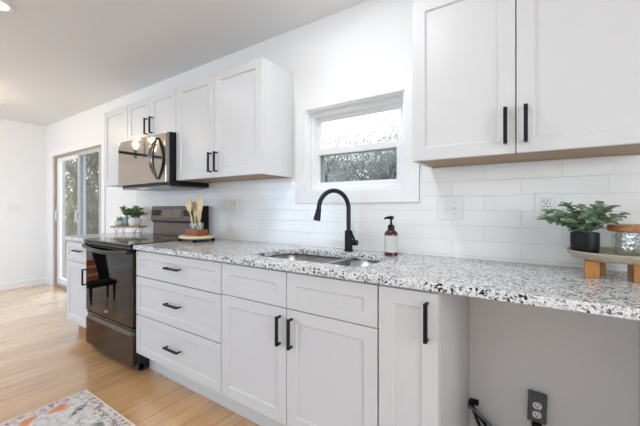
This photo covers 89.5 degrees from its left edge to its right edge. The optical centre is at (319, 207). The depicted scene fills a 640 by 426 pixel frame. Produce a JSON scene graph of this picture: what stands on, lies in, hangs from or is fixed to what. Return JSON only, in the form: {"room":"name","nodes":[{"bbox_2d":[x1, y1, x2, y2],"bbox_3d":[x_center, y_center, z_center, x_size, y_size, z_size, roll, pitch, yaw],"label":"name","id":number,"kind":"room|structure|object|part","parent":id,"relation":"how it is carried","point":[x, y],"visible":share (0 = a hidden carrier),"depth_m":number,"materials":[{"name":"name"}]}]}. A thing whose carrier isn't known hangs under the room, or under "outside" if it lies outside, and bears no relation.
{"room":"kitchen","nodes":[
{"label":"kitchen","id":0,"kind":"room"},
{"bbox_2d":[0,119,45,282],"bbox_3d":[-5.602,-0.047,3.155,0.140,2.444,4.600,0,0,34],"label":"wall","id":1,"kind":"structure","parent":0,"point":[22,145],"depth_m":4.79,"materials":[{"name":"paint"}]},
{"bbox_2d":[7,204,22,211],"bbox_3d":[-4.460,0.003,4.725,0.009,0.120,0.170,0,0,34],"label":"light switch","id":2,"kind":"object","parent":1,"relation":"attached to","point":[10,207],"visible":1,"depth_m":4.72,"materials":[{"name":"white plastic"}]},
{"bbox_2d":[0,277,45,289],"bbox_3d":[-5.538,1.125,3.112,0.014,0.100,4.600,0,0,34],"label":"baseboard","id":3,"kind":"structure","parent":1,"relation":"attached to","point":[36,281],"depth_m":4.78,"materials":[{"name":"paint"}]},
{"bbox_2d":[0,284,260,425],"bbox_3d":[-1.833,1.215,0.624,9.240,0.080,4.890,0,0,34],"label":"floor","id":4,"kind":"structure","parent":0,"point":[45,359],"depth_m":2.27,"materials":[{"name":"brown wood"}]},
{"bbox_2d":[0,389,135,425],"bbox_3d":[-0.805,1.171,1.183,2.155,0.008,0.705,0,0,34],"label":"runner rug","id":5,"kind":"object","parent":4,"relation":"on","point":[82,408],"visible":1,"depth_m":1.81,"materials":[{"name":"multicoloured fabric"}]},
{"bbox_2d":[67,240,87,334],"bbox_3d":[-1.980,0.734,3.095,0.465,0.882,0.663,0,0,34],"label":"base cabinet","id":6,"kind":"object","parent":4,"relation":"on","point":[77,312],"visible":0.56,"depth_m":2.87,"materials":[{"name":"paint"}]},
{"bbox_3d":[-2.140,0.390,2.856,0.461,0.172,0.020,0,0,34],"label":"drawer","id":7,"kind":"part","parent":6,"relation":"part of","materials":[{"name":"paint"}]},
{"bbox_3d":[-1.995,0.586,2.727,0.014,0.138,0.034,0,0,34],"label":"handle","id":8,"kind":"part","parent":6,"relation":"part of","materials":[{"name":"black metal"}]},
{"bbox_2d":[62,232,152,241],"bbox_3d":[-1.999,0.277,3.118,0.528,0.030,0.650,0,0,34],"label":"countertop","id":9,"kind":"structure","parent":6,"relation":"on","point":[79,238],"depth_m":3.05,"materials":[{"name":"stone"}]},
{"bbox_2d":[110,225,146,233],"bbox_3d":[-1.946,0.222,3.285,0.321,0.078,0.124,0,0,9],"label":"shelf","id":10,"kind":"object","parent":9,"relation":"on","point":[123,226],"visible":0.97,"depth_m":3.23,"materials":[{"name":"brown wood"}]},
{"bbox_2d":[114,216,123,225],"bbox_3d":[-2.037,0.134,3.301,0.111,0.097,0.106,0,0,-37],"label":"potted plant","id":11,"kind":"object","parent":10,"relation":"on","point":[119,222],"visible":0.98,"depth_m":3.27,"materials":[{"name":"green plant"}]},
{"bbox_3d":[-2.052,0.153,3.301,0.088,0.060,0.088,0,0,34],"label":"pot","id":12,"kind":"part","parent":11,"relation":"part of","materials":[{"name":"white ceramic"}]},
{"bbox_2d":[119,206,132,225],"bbox_3d":[-1.971,0.080,3.289,0.138,0.205,0.150,0,0,-24],"label":"bud vase","id":13,"kind":"object","parent":10,"relation":"on","point":[125,221],"visible":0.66,"depth_m":3.27,"materials":[{"name":"green glass"}]},
{"bbox_2d":[119,205,147,225],"bbox_3d":[-1.888,0.079,3.276,0.264,0.207,0.255,0,0,34],"label":"potted plant","id":14,"kind":"object","parent":10,"relation":"on","point":[135,212],"visible":0.99,"depth_m":3.24,"materials":[{"name":"green plant"}]},
{"bbox_3d":[-1.878,0.142,3.275,0.120,0.082,0.120,0,0,34],"label":"pot","id":15,"kind":"part","parent":14,"relation":"part of","materials":[{"name":"white ceramic"}]},
{"bbox_2d":[81,206,208,369],"bbox_3d":[-1.476,0.579,2.725,0.766,1.192,0.697,0,0,34],"label":"range","id":16,"kind":"object","parent":4,"relation":"on","point":[111,275],"visible":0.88,"depth_m":2.50,"materials":[{"name":"black metal"}]},
{"bbox_3d":[-1.654,0.323,2.460,0.750,0.053,0.058,0,0,34],"label":"handle","id":17,"kind":"part","parent":16,"relation":"part of","materials":[{"name":"grey metal"}]},
{"bbox_3d":[-1.637,0.544,2.485,0.730,0.462,0.005,0,0,34],"label":"door glass","id":18,"kind":"part","parent":16,"relation":"part of","materials":[{"name":"black glass"}]},
{"bbox_3d":[-1.628,0.578,2.499,0.766,0.541,0.037,0,0,34],"label":"oven door","id":19,"kind":"part","parent":16,"relation":"part of","materials":[{"name":"black glass"}]},
{"bbox_3d":[-1.628,0.989,2.499,0.766,0.263,0.037,0,0,34],"label":"drawer","id":20,"kind":"part","parent":16,"relation":"part of","materials":[{"name":"black metal"}]},
{"bbox_2d":[83,234,190,246],"bbox_3d":[-1.471,0.267,2.733,0.766,0.021,0.642,0,0,34],"label":"cooktop","id":21,"kind":"object","parent":16,"relation":"in","point":[117,241],"depth_m":2.61,"materials":[{"name":"black glass"}]},
{"bbox_2d":[136,250,234,411],"bbox_3d":[-0.758,0.734,2.276,0.912,0.882,0.663,0,0,34],"label":"base cabinet","id":22,"kind":"object","parent":4,"relation":"on","point":[179,298],"visible":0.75,"depth_m":1.99,"materials":[{"name":"paint"}]},
{"bbox_3d":[-0.923,0.885,2.008,0.148,0.013,0.034,0,0,34],"label":"handle","id":23,"kind":"part","parent":22,"relation":"part of","materials":[{"name":"black metal"}]},
{"bbox_3d":[-0.923,0.610,2.008,0.148,0.013,0.034,0,0,34],"label":"handle","id":24,"kind":"part","parent":22,"relation":"part of","materials":[{"name":"black metal"}]},
{"bbox_3d":[-0.923,0.381,2.008,0.148,0.013,0.034,0,0,34],"label":"handle","id":25,"kind":"part","parent":22,"relation":"part of","materials":[{"name":"black metal"}]},
{"bbox_3d":[-0.918,0.887,2.037,0.908,0.271,0.020,0,0,34],"label":"drawer","id":26,"kind":"part","parent":22,"relation":"part of","materials":[{"name":"paint"}]},
{"bbox_3d":[-0.918,0.614,2.037,0.908,0.265,0.020,0,0,34],"label":"drawer","id":27,"kind":"part","parent":22,"relation":"part of","materials":[{"name":"paint"}]},
{"bbox_3d":[-0.918,0.390,2.037,0.908,0.172,0.020,0,0,34],"label":"drawer","id":28,"kind":"part","parent":22,"relation":"part of","materials":[{"name":"paint"}]},
{"bbox_2d":[222,259,379,425],"bbox_3d":[0.007,0.734,1.764,0.924,0.882,0.663,0,0,34],"label":"base cabinet","id":29,"kind":"object","parent":4,"relation":"on","point":[299,349],"visible":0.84,"depth_m":1.48,"materials":[{"name":"paint"}]},
{"bbox_3d":[-0.345,0.388,1.654,0.458,0.167,0.020,0,0,34],"label":"drawer","id":30,"kind":"part","parent":29,"relation":"part of","materials":[{"name":"paint"}]},
{"bbox_3d":[-0.345,0.750,1.654,0.458,0.550,0.020,0,0,34],"label":"door","id":31,"kind":"part","parent":29,"relation":"part of","materials":[{"name":"paint"}]},
{"bbox_3d":[-0.198,0.580,1.522,0.014,0.138,0.034,0,0,34],"label":"handle","id":32,"kind":"part","parent":29,"relation":"part of","materials":[{"name":"black metal"}]},
{"bbox_3d":[-0.139,0.580,1.483,0.014,0.138,0.034,0,0,34],"label":"handle","id":33,"kind":"part","parent":29,"relation":"part of","materials":[{"name":"black metal"}]},
{"bbox_3d":[0.039,0.388,1.396,0.458,0.167,0.020,0,0,34],"label":"drawer","id":34,"kind":"part","parent":29,"relation":"part of","materials":[{"name":"paint"}]},
{"bbox_3d":[0.039,0.750,1.396,0.458,0.550,0.020,0,0,34],"label":"door","id":35,"kind":"part","parent":29,"relation":"part of","materials":[{"name":"paint"}]},
{"bbox_2d":[379,284,469,425],"bbox_3d":[0.487,0.734,1.442,0.228,0.882,0.663,0,0,34],"label":"base cabinet","id":36,"kind":"object","parent":4,"relation":"on","point":[424,336],"visible":0.77,"depth_m":1.22,"materials":[{"name":"paint"}]},
{"bbox_3d":[0.327,0.664,1.203,0.224,0.721,0.020,0,0,34],"label":"door","id":37,"kind":"part","parent":36,"relation":"part of","materials":[{"name":"paint"}]},
{"bbox_3d":[0.375,0.406,1.139,0.014,0.139,0.034,0,0,34],"label":"handle","id":38,"kind":"part","parent":36,"relation":"part of","materials":[{"name":"black metal"}]},
{"bbox_2d":[468,398,478,407],"bbox_3d":[0.771,0.985,1.621,0.044,0.036,0.046,0,0,34],"label":"clamp","id":39,"kind":"object","parent":36,"relation":"attached to","point":[471,402],"visible":0.98,"depth_m":1.62,"materials":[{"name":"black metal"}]},
{"bbox_2d":[472,411,480,425],"bbox_3d":[0.845,1.083,1.508,0.030,0.181,0.319,0,0,-29],"label":"power cable","id":40,"kind":"object","parent":4,"relation":"on","point":[475,416],"visible":0.48,"depth_m":1.61,"materials":[{"name":"black rubber"}]},
{"bbox_2d":[468,405,491,425],"bbox_3d":[0.878,1.079,1.409,0.056,0.190,0.493,0,0,-28],"label":"hose","id":41,"kind":"object","parent":4,"relation":"on","point":[469,406],"visible":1,"depth_m":1.57,"materials":[{"name":"grey plastic"}]},
{"bbox_2d":[473,405,487,425],"bbox_3d":[0.853,1.077,1.455,0.051,0.195,0.405,0,0,-24],"label":"power cable","id":42,"kind":"object","parent":4,"relation":"on","point":[480,419],"visible":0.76,"depth_m":1.58,"materials":[{"name":"black rubber"}]},
{"bbox_2d":[639,321,639,425],"bbox_3d":[1.469,0.734,0.804,0.855,0.882,0.629,0,0,34],"label":"base cabinet","id":43,"kind":"object","parent":4,"relation":"on","point":[639,321],"visible":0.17,"depth_m":1.30,"materials":[{"name":"paint"}]},
{"bbox_2d":[133,238,639,320],"bbox_3d":[0.350,0.277,1.544,3.577,0.030,0.650,0,0,34],"label":"countertop","id":44,"kind":"structure","parent":43,"relation":"on","point":[614,294],"depth_m":1.28,"materials":[{"name":"stone"}]},
{"bbox_2d":[178,234,214,242],"bbox_3d":[-0.972,0.238,2.538,0.294,0.046,0.240,0,0,34],"label":"serving board","id":45,"kind":"object","parent":44,"relation":"on","point":[194,239],"visible":0.88,"depth_m":2.44,"materials":[{"name":"brown wood"}]},
{"bbox_2d":[185,229,207,235],"bbox_3d":[-0.972,0.167,2.538,0.156,0.096,0.100,0,0,34],"label":"utensil caddy","id":46,"kind":"object","parent":45,"relation":"on","point":[191,232],"visible":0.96,"depth_m":2.50,"materials":[{"name":"brown wood"}]},
{"bbox_2d":[185,197,193,229],"bbox_3d":[-1.041,0.055,2.572,0.106,0.290,0.018,0,0,25],"label":"wooden spoon","id":47,"kind":"object","parent":46,"relation":"in","point":[188,203],"visible":0.91,"depth_m":2.56,"materials":[{"name":"brown wood"}]},
{"bbox_2d":[192,202,196,229],"bbox_3d":[-1.004,0.075,2.583,0.092,0.249,0.029,0,0,34],"label":"wooden spatula","id":48,"kind":"object","parent":46,"relation":"in","point":[193,203],"visible":0.71,"depth_m":2.58,"materials":[{"name":"brown wood"}]},
{"bbox_2d":[196,211,201,229],"bbox_3d":[-0.951,0.110,2.538,0.063,0.180,0.014,0,0,34],"label":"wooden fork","id":49,"kind":"object","parent":46,"relation":"in","point":[196,211],"visible":0.47,"depth_m":2.54,"materials":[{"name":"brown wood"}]},
{"bbox_2d":[196,197,203,229],"bbox_3d":[-0.919,0.059,2.492,0.091,0.281,0.020,0,0,34],"label":"wooden spatula","id":50,"kind":"object","parent":46,"relation":"in","point":[200,201],"visible":0.91,"depth_m":2.49,"materials":[{"name":"brown wood"}]},
{"bbox_2d":[268,253,378,265],"bbox_3d":[-0.007,0.384,1.756,0.714,0.215,0.376,0,0,34],"label":"sink","id":51,"kind":"object","parent":44,"relation":"in","point":[350,261],"visible":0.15,"depth_m":1.95,"materials":[{"name":"metal"}]},
{"bbox_3d":[-0.107,0.392,1.824,0.472,0.199,0.376,0,0,34],"label":"bowl","id":52,"kind":"part","parent":51,"relation":"part of","materials":[{"name":"metal"}]},
{"bbox_3d":[0.194,0.377,1.621,0.229,0.169,0.376,0,0,34],"label":"bowl","id":53,"kind":"part","parent":51,"relation":"part of","materials":[{"name":"metal"}]},
{"bbox_2d":[313,188,357,251],"bbox_3d":[0.094,0.074,1.876,0.282,0.375,0.087,0,0,-35],"label":"kitchen faucet","id":54,"kind":"object","parent":44,"relation":"on","point":[349,242],"visible":1,"depth_m":1.93,"materials":[{"name":"black metal"}]},
{"bbox_2d":[384,216,397,255],"bbox_3d":[0.392,0.153,1.778,0.077,0.217,0.076,0,0,34],"label":"soap dispenser","id":55,"kind":"object","parent":44,"relation":"on","point":[390,235],"visible":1,"depth_m":1.75,"materials":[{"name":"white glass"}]},
{"bbox_2d":[384,229,397,255],"bbox_3d":[0.392,0.186,1.777,0.075,0.150,0.075,0,0,34],"label":"bottle","id":56,"kind":"object","parent":55,"relation":"attached to","point":[390,235],"depth_m":1.75,"materials":[{"name":"orange glass"}]},
{"bbox_2d":[566,247,639,282],"bbox_3d":[1.119,0.212,1.221,0.300,0.098,0.300,0,0,34],"label":"display riser","id":57,"kind":"object","parent":44,"relation":"on","point":[594,264],"visible":0.94,"depth_m":1.19,"materials":[{"name":"brown wood"}]},
{"bbox_2d":[538,201,629,253],"bbox_3d":[1.026,0.076,1.276,0.282,0.205,0.247,0,0,34],"label":"potted plant","id":58,"kind":"object","parent":57,"relation":"on","point":[582,223],"visible":0.98,"depth_m":1.23,"materials":[{"name":"green plant"}]},
{"bbox_3d":[1.039,0.137,1.266,0.092,0.082,0.092,0,0,34],"label":"pot","id":59,"kind":"part","parent":58,"relation":"part of","materials":[{"name":"black ceramic"}]},
{"bbox_3d":[1.018,0.229,1.211,0.042,0.065,0.042,0,0,34],"label":"leg","id":60,"kind":"part","parent":57,"relation":"part of","materials":[{"name":"brown wood"}]},
{"bbox_2d":[566,247,639,264],"bbox_3d":[1.119,0.181,1.221,0.300,0.035,0.300,0,0,34],"label":"tray","id":61,"kind":"object","parent":57,"relation":"on","point":[614,255],"depth_m":1.19,"materials":[{"name":"brown wood"}]},
{"bbox_3d":[1.122,0.229,1.300,0.042,0.065,0.042,0,0,34],"label":"leg","id":62,"kind":"part","parent":57,"relation":"part of","materials":[{"name":"brown wood"}]},
{"bbox_3d":[1.213,0.229,1.239,0.042,0.065,0.042,0,0,34],"label":"leg","id":63,"kind":"part","parent":57,"relation":"part of","materials":[{"name":"brown wood"}]},
{"bbox_3d":[1.129,0.229,1.137,0.042,0.065,0.042,0,0,34],"label":"leg","id":64,"kind":"part","parent":57,"relation":"part of","materials":[{"name":"brown wood"}]},
{"bbox_2d":[0,0,366,125],"bbox_3d":[-1.833,-1.319,0.624,9.240,0.100,4.890,0,0,34],"label":"ceiling","id":65,"kind":"structure","parent":0,"point":[60,60],"depth_m":2.43,"materials":[{"name":"paint"}]},
{"bbox_2d":[0,0,14,12],"bbox_3d":[-2.016,-1.265,2.004,0.176,0.008,0.176,0,0,34],"label":"recessed light","id":66,"kind":"object","parent":65,"relation":"in","point":[6,7],"visible":1,"depth_m":2.04,"materials":[{"name":"white plastic"}]},
{"bbox_2d":[46,0,639,425],"bbox_3d":[-0.513,-0.047,2.593,9.240,2.444,0.148,0,0,34],"label":"wall","id":67,"kind":"structure","parent":0,"point":[586,365],"depth_m":1.64,"materials":[{"name":"paint"}]},
{"bbox_2d":[50,137,105,289],"bbox_3d":[-3.314,0.158,4.443,1.783,2.035,0.185,0,0,34],"label":"door","id":68,"kind":"structure","parent":67,"relation":"in","point":[57,163],"depth_m":4.79,"materials":[{"name":"paint"}]},
{"bbox_3d":[-3.571,0.195,4.622,0.928,1.878,0.034,0,0,34],"label":"fixed panel","id":69,"kind":"part","parent":68,"relation":"part of","materials":[{"name":"white plastic"}]},
{"bbox_3d":[-2.975,0.195,4.175,0.689,1.878,0.036,0,0,34],"label":"sliding panel","id":70,"kind":"part","parent":68,"relation":"part of","materials":[{"name":"grey metal"}]},
{"bbox_2d":[104,105,127,186],"bbox_3d":[-1.880,-0.583,3.235,0.468,0.736,0.318,0,0,34],"label":"upper cabinet","id":71,"kind":"object","parent":67,"relation":"attached to","point":[116,120],"visible":0.34,"depth_m":3.14,"materials":[{"name":"paint"}]},
{"bbox_2d":[128,88,175,140],"bbox_3d":[-1.376,-0.774,2.877,0.764,0.354,0.352,0,0,34],"label":"upper cabinet","id":72,"kind":"object","parent":67,"relation":"attached to","point":[155,114],"visible":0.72,"depth_m":2.73,"materials":[{"name":"paint"}]},
{"bbox_3d":[-1.608,-0.774,2.874,0.378,0.352,0.020,0,0,34],"label":"door","id":73,"kind":"part","parent":72,"relation":"part of","materials":[{"name":"paint"}]},
{"bbox_3d":[-1.496,-0.699,2.766,0.014,0.138,0.034,0,0,34],"label":"handle","id":74,"kind":"part","parent":72,"relation":"part of","materials":[{"name":"black metal"}]},
{"bbox_3d":[-1.427,-0.699,2.720,0.014,0.138,0.034,0,0,34],"label":"handle","id":75,"kind":"part","parent":72,"relation":"part of","materials":[{"name":"black metal"}]},
{"bbox_3d":[-1.291,-0.774,2.661,0.378,0.352,0.020,0,0,34],"label":"door","id":76,"kind":"part","parent":72,"relation":"part of","materials":[{"name":"paint"}]},
{"bbox_2d":[118,132,208,190],"bbox_3d":[-1.412,-0.377,2.822,0.760,0.434,0.476,0,0,34],"label":"microwave oven","id":77,"kind":"object","parent":72,"relation":"attached to","point":[148,163],"visible":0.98,"depth_m":2.64,"materials":[{"name":"silver metal"}]},
{"bbox_3d":[-1.492,-0.390,2.707,0.756,0.385,0.034,0,0,34],"label":"door","id":78,"kind":"part","parent":77,"relation":"part of","materials":[{"name":"silver metal"}]},
{"bbox_3d":[-1.298,-0.389,2.509,0.044,0.335,0.081,0,0,34],"label":"handle","id":79,"kind":"part","parent":77,"relation":"part of","materials":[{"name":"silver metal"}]},
{"bbox_2d":[176,57,293,182],"bbox_3d":[-0.671,-0.583,2.405,0.928,0.736,0.352,0,0,34],"label":"upper cabinet","id":80,"kind":"object","parent":67,"relation":"attached to","point":[236,123],"visible":1,"depth_m":2.21,"materials":[{"name":"paint"}]},
{"bbox_3d":[-0.937,-0.583,2.424,0.460,0.734,0.020,0,0,34],"label":"door","id":81,"kind":"part","parent":80,"relation":"part of","materials":[{"name":"paint"}]},
{"bbox_3d":[-0.786,-0.323,2.290,0.014,0.140,0.034,0,0,34],"label":"handle","id":82,"kind":"part","parent":80,"relation":"part of","materials":[{"name":"black metal"}]},
{"bbox_3d":[-0.732,-0.323,2.254,0.014,0.140,0.034,0,0,34],"label":"handle","id":83,"kind":"part","parent":80,"relation":"part of","materials":[{"name":"black metal"}]},
{"bbox_3d":[-0.658,-0.222,2.424,0.896,0.010,0.287,0,0,34],"label":"panel","id":84,"kind":"part","parent":80,"relation":"part of","materials":[{"name":"brown wood"}]},
{"bbox_3d":[-0.552,-0.583,2.166,0.460,0.734,0.020,0,0,34],"label":"door","id":85,"kind":"part","parent":80,"relation":"part of","materials":[{"name":"paint"}]},
{"bbox_2d":[232,200,237,213],"bbox_3d":[-0.690,-0.006,2.617,0.075,0.120,0.009,0,0,34],"label":"wall outlet","id":86,"kind":"object","parent":67,"relation":"attached to","point":[234,202],"visible":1,"depth_m":2.61,"materials":[{"name":"white plastic"}]},
{"bbox_2d":[296,73,419,203],"bbox_3d":[0.231,-0.392,2.088,0.865,0.723,0.157,0,0,34],"label":"window","id":87,"kind":"structure","parent":67,"relation":"in","point":[394,93],"depth_m":2.05,"materials":[{"name":"paint"}]},
{"bbox_3d":[0.248,-0.390,2.115,0.677,0.534,0.094,0,0,34],"label":"frame","id":88,"kind":"part","parent":87,"relation":"part of","materials":[{"name":"white plastic"}]},
{"bbox_3d":[0.234,-0.271,2.095,0.641,0.264,0.032,0,0,34],"label":"sash","id":89,"kind":"part","parent":87,"relation":"part of","materials":[{"name":"white plastic"}]},
{"bbox_3d":[0.268,-0.265,2.144,0.633,0.260,0.012,0,0,34],"label":"screen frame","id":90,"kind":"part","parent":87,"relation":"part of","materials":[{"name":"grey metal"}]},
{"bbox_3d":[0.254,-0.505,2.124,0.641,0.251,0.030,0,0,34],"label":"sash","id":91,"kind":"part","parent":87,"relation":"part of","materials":[{"name":"white plastic"}]},
{"bbox_2d":[438,196,462,219],"bbox_3d":[0.682,0.001,1.693,0.122,0.124,0.017,0,0,34],"label":"light switch","id":92,"kind":"object","parent":67,"relation":"attached to","point":[449,207],"visible":1,"depth_m":1.69,"materials":[{"name":"white plastic"}]},
{"bbox_2d":[412,0,639,167],"bbox_3d":[0.856,-0.583,1.381,0.845,0.736,0.352,0,0,34],"label":"upper cabinet","id":93,"kind":"object","parent":67,"relation":"attached to","point":[494,81],"visible":1,"depth_m":1.26,"materials":[{"name":"paint"}]},
{"bbox_3d":[0.604,-0.583,1.391,0.410,0.734,0.020,0,0,34],"label":"door","id":94,"kind":"part","parent":93,"relation":"part of","materials":[{"name":"paint"}]},
{"bbox_3d":[0.732,-0.324,1.273,0.014,0.142,0.034,0,0,34],"label":"handle","id":95,"kind":"part","parent":93,"relation":"part of","materials":[{"name":"black metal"}]},
{"bbox_3d":[0.788,-0.324,1.235,0.014,0.142,0.034,0,0,34],"label":"handle","id":96,"kind":"part","parent":93,"relation":"part of","materials":[{"name":"black metal"}]},
{"bbox_3d":[0.869,-0.222,1.400,0.813,0.010,0.287,0,0,34],"label":"panel","id":97,"kind":"part","parent":93,"relation":"part of","materials":[{"name":"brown wood"}]},
{"bbox_3d":[0.955,-0.583,1.156,0.428,0.734,0.020,0,0,34],"label":"door","id":98,"kind":"part","parent":93,"relation":"part of","materials":[{"name":"paint"}]},
{"bbox_2d":[527,389,546,425],"bbox_3d":[1.024,1.010,1.350,0.081,0.325,0.341,0,0,-14],"label":"outlet box","id":99,"kind":"object","parent":67,"relation":"attached to","point":[537,401],"visible":1,"depth_m":1.46,"materials":[{"name":"grey plastic"}]},
{"bbox_2d":[532,411,541,418],"bbox_3d":[0.978,0.933,1.455,0.035,0.029,0.003,0,0,34],"label":"receptacle","id":100,"kind":"object","parent":99,"relation":"attached to","point":[535,414],"depth_m":1.45,"materials":[{"name":"white plastic"}]},
{"bbox_2d":[533,402,541,409],"bbox_3d":[0.979,0.893,1.454,0.035,0.029,0.003,0,0,34],"label":"receptacle","id":101,"kind":"object","parent":99,"relation":"attached to","point":[536,405],"depth_m":1.45,"materials":[{"name":"white plastic"}]},
{"bbox_2d":[535,193,556,219],"bbox_3d":[1.026,-0.006,1.467,0.082,0.125,0.009,0,0,34],"label":"wall outlet","id":102,"kind":"object","parent":67,"relation":"attached to","point":[548,201],"visible":0.82,"depth_m":1.47,"materials":[{"name":"white plastic"}]},
{"bbox_2d":[606,224,639,232],"bbox_3d":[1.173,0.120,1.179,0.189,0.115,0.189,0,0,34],"label":"lid","id":103,"kind":"object","parent":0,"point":[630,228],"visible":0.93,"depth_m":1.16,"materials":[{"name":"brown wood"}]},
{"label":"outside","id":104,"kind":"structure","parent":0,"visible":0},
{"bbox_2d":[65,217,66,278],"bbox_3d":[5.285,1.575,34.832,90.000,0.200,59.850,0,0,34],"label":"ground","id":105,"kind":"structure","parent":104,"point":[65,217],"depth_m":9.68,"materials":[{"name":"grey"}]},
{"bbox_2d":[65,178,98,234],"bbox_3d":[-13.316,0.547,17.712,2.671,5.782,2.597,0,0,11],"label":"shrub","id":106,"kind":"object","parent":105,"relation":"on","point":[66,199],"visible":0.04,"depth_m":17.50,"materials":[{"name":"green plant"}]},
{"bbox_2d":[65,158,98,235],"bbox_3d":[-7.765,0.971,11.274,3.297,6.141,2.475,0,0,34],"label":"shrub","id":107,"kind":"object","parent":105,"relation":"on","point":[94,228],"visible":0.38,"depth_m":11.17,"materials":[{"name":"green plant"}]},
{"bbox_2d":[65,153,98,240],"bbox_3d":[-8.727,-1.836,11.239,5.643,6.667,4.616,0,0,34],"label":"leafy tree","id":108,"kind":"object","parent":105,"relation":"on","point":[73,175],"visible":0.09,"depth_m":11.01,"materials":[{"name":"green plant"}]},
{"bbox_2d":[65,152,98,201],"bbox_3d":[-8.604,-2.611,12.982,4.584,8.198,5.819,0,0,34],"label":"leafy tree","id":109,"kind":"object","parent":105,"relation":"on","point":[97,155],"visible":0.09,"depth_m":12.38,"materials":[{"name":"green plant"}]},
{"bbox_2d":[323,121,367,182],"bbox_3d":[0.270,-1.210,12.783,3.763,5.406,3.452,0,0,34],"label":"shrub","id":110,"kind":"object","parent":105,"relation":"on","point":[333,166],"visible":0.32,"depth_m":12.62,"materials":[{"name":"green plant"}]},
{"bbox_2d":[324,134,368,181],"bbox_3d":[0.703,-0.975,15.200,4.325,4.974,2.963,0,0,34],"label":"shrub","id":111,"kind":"object","parent":105,"relation":"on","point":[336,168],"visible":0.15,"depth_m":14.72,"materials":[{"name":"green plant"}]},
{"bbox_2d":[329,119,395,180],"bbox_3d":[2.155,-1.172,13.191,3.365,5.322,3.423,0,0,34],"label":"shrub","id":112,"kind":"object","parent":105,"relation":"on","point":[379,140],"visible":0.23,"depth_m":13.04,"materials":[{"name":"green plant"}]},
{"bbox_2d":[354,139,387,179],"bbox_3d":[3.187,-0.761,13.594,3.575,4.517,3.107,0,0,34],"label":"shrub","id":113,"kind":"object","parent":105,"relation":"on","point":[382,139],"visible":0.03,"depth_m":13.60,"materials":[{"name":"green plant"}]},
{"bbox_2d":[351,118,400,179],"bbox_3d":[2.874,-1.111,11.785,3.691,5.245,2.884,0,0,-23],"label":"shrub","id":114,"kind":"object","parent":105,"relation":"on","point":[389,172],"visible":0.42,"depth_m":11.66,"materials":[{"name":"green plant"}]}
]}

